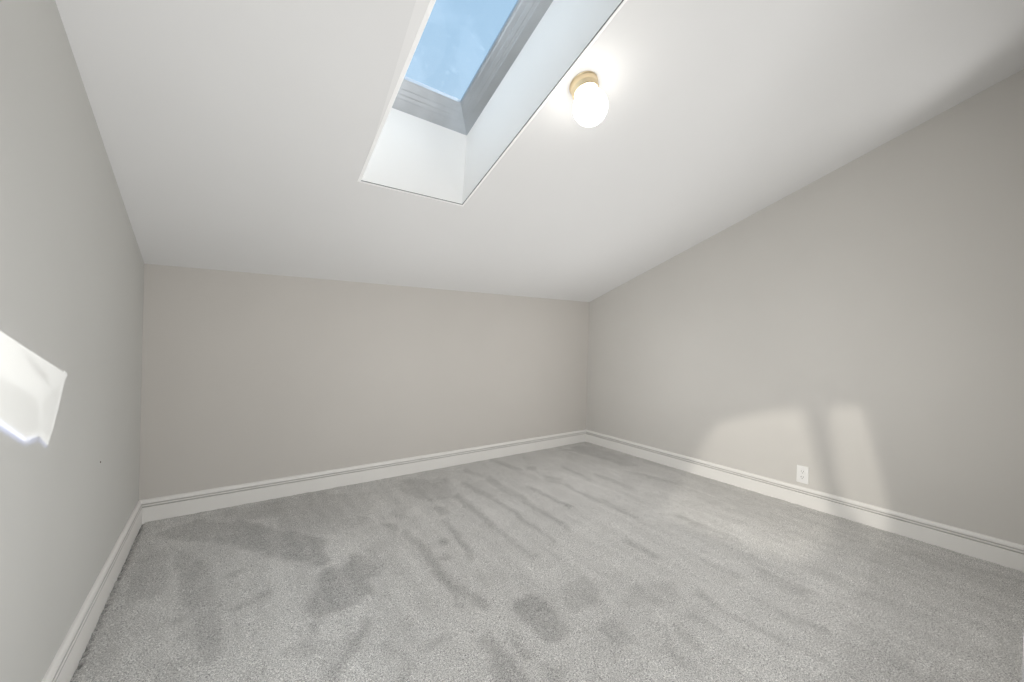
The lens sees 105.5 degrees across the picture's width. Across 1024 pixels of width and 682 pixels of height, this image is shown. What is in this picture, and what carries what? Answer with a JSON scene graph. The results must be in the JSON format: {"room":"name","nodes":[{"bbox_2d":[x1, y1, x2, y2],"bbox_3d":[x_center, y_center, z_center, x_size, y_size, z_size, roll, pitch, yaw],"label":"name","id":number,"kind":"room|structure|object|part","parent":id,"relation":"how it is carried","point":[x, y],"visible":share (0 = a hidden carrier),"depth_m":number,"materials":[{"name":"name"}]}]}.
{"room":"empty attic room","nodes":[
{"label":"empty attic room","id":0,"kind":"room"},
{"bbox_2d":[0,0,143,681],"bbox_3d":[-0.830,-0.467,0.394,0.100,3.188,4.626,1,0,-36],"label":"wall","id":1,"kind":"structure","parent":0,"point":[72,263],"depth_m":1.10,"materials":[{"name":"grey paint"}]},
{"bbox_2d":[41,500,141,681],"bbox_3d":[-0.822,1.023,0.435,0.018,0.149,4.428,1,0,-36],"label":"baseboard","id":2,"kind":"structure","parent":1,"relation":"attached to","point":[65,662],"depth_m":1.42,"materials":[{"name":"white wood"}]},
{"bbox_2d":[139,264,588,499],"bbox_3d":[-0.668,0.301,3.302,3.812,1.640,0.100,1,0,-35],"label":"wall","id":3,"kind":"structure","parent":0,"point":[247,377],"depth_m":2.80,"materials":[{"name":"beige paint"}]},
{"bbox_2d":[140,429,585,524],"bbox_3d":[-0.652,1.017,3.256,3.611,0.149,0.018,1,0,-35],"label":"baseboard","id":4,"kind":"structure","parent":3,"relation":"attached to","point":[157,508],"depth_m":2.79,"materials":[{"name":"white wood"}]},
{"bbox_2d":[55,0,1023,301],"bbox_3d":[0.742,-1.221,1.475,4.311,1.828,4.775,1,0,-36],"label":"ceiling","id":5,"kind":"structure","parent":0,"point":[237,135],"depth_m":1.80,"materials":[{"name":"white paint"}]},
{"bbox_2d":[357,0,626,205],"bbox_3d":[-0.121,-1.241,1.538,0.643,0.960,1.365,1,0,-36],"label":"window","id":6,"kind":"structure","parent":5,"relation":"attached to","point":[431,143],"depth_m":1.94,"materials":[{"name":"white paint"}]},
{"bbox_3d":[-0.110,-1.434,1.528,0.623,0.574,1.322,1,0,-36],"label":"frame","id":7,"kind":"part","parent":6,"relation":"part of","materials":[{"name":"metal"}]},
{"bbox_2d":[569,71,607,126],"bbox_3d":[0.308,-0.978,1.584,0.165,0.203,0.140,2,0,40],"label":"ceiling light","id":8,"kind":"object","parent":5,"relation":"attached to","point":[590,105],"visible":1,"depth_m":1.54,"materials":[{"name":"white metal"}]},
{"bbox_3d":[0.316,-0.950,1.577,0.140,0.149,0.140,1,-19,-38],"label":"globe","id":9,"kind":"part","parent":8,"relation":"part of","materials":[{"name":"white glass"}]},
{"bbox_2d":[70,442,1023,681],"bbox_3d":[0.689,1.119,1.489,3.891,0.021,4.575,1,0,-36],"label":"floor","id":10,"kind":"structure","parent":0,"point":[583,561],"depth_m":1.71,"materials":[{"name":"grey carpet"}]},
{"bbox_2d":[586,69,1023,544],"bbox_3d":[2.220,-0.420,2.584,0.100,3.238,4.629,1,0,-37],"label":"wall","id":11,"kind":"structure","parent":0,"point":[862,328],"depth_m":2.47,"materials":[{"name":"beige paint"}]},
{"bbox_2d":[796,465,808,483],"bbox_3d":[2.024,0.930,2.712,0.009,0.119,0.070,1,0,-37],"label":"wall outlet","id":12,"kind":"object","parent":11,"relation":"attached to","point":[802,476],"visible":1,"depth_m":2.71,"materials":[{"name":"plastic"}]},
{"bbox_2d":[586,430,1023,571],"bbox_3d":[1.716,1.080,3.104,0.018,0.149,3.004,1,0,-37],"label":"baseboard","id":13,"kind":"structure","parent":11,"relation":"attached to","point":[1005,553],"depth_m":2.52,"materials":[{"name":"white wood"}]},
{"bbox_3d":[1.945,-0.163,1.318,1.860,2.618,0.100,1,0,-36],"label":"doorway","id":14,"kind":"structure","parent":0,"visible":0},
{"bbox_2d":[1022,631,1023,681],"bbox_3d":[1.190,0.079,0.796,0.075,2.100,0.152,1,0,-36],"label":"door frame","id":15,"kind":"structure","parent":14,"relation":"attached to","point":[1023,631],"depth_m":0.84,"materials":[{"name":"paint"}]}
]}

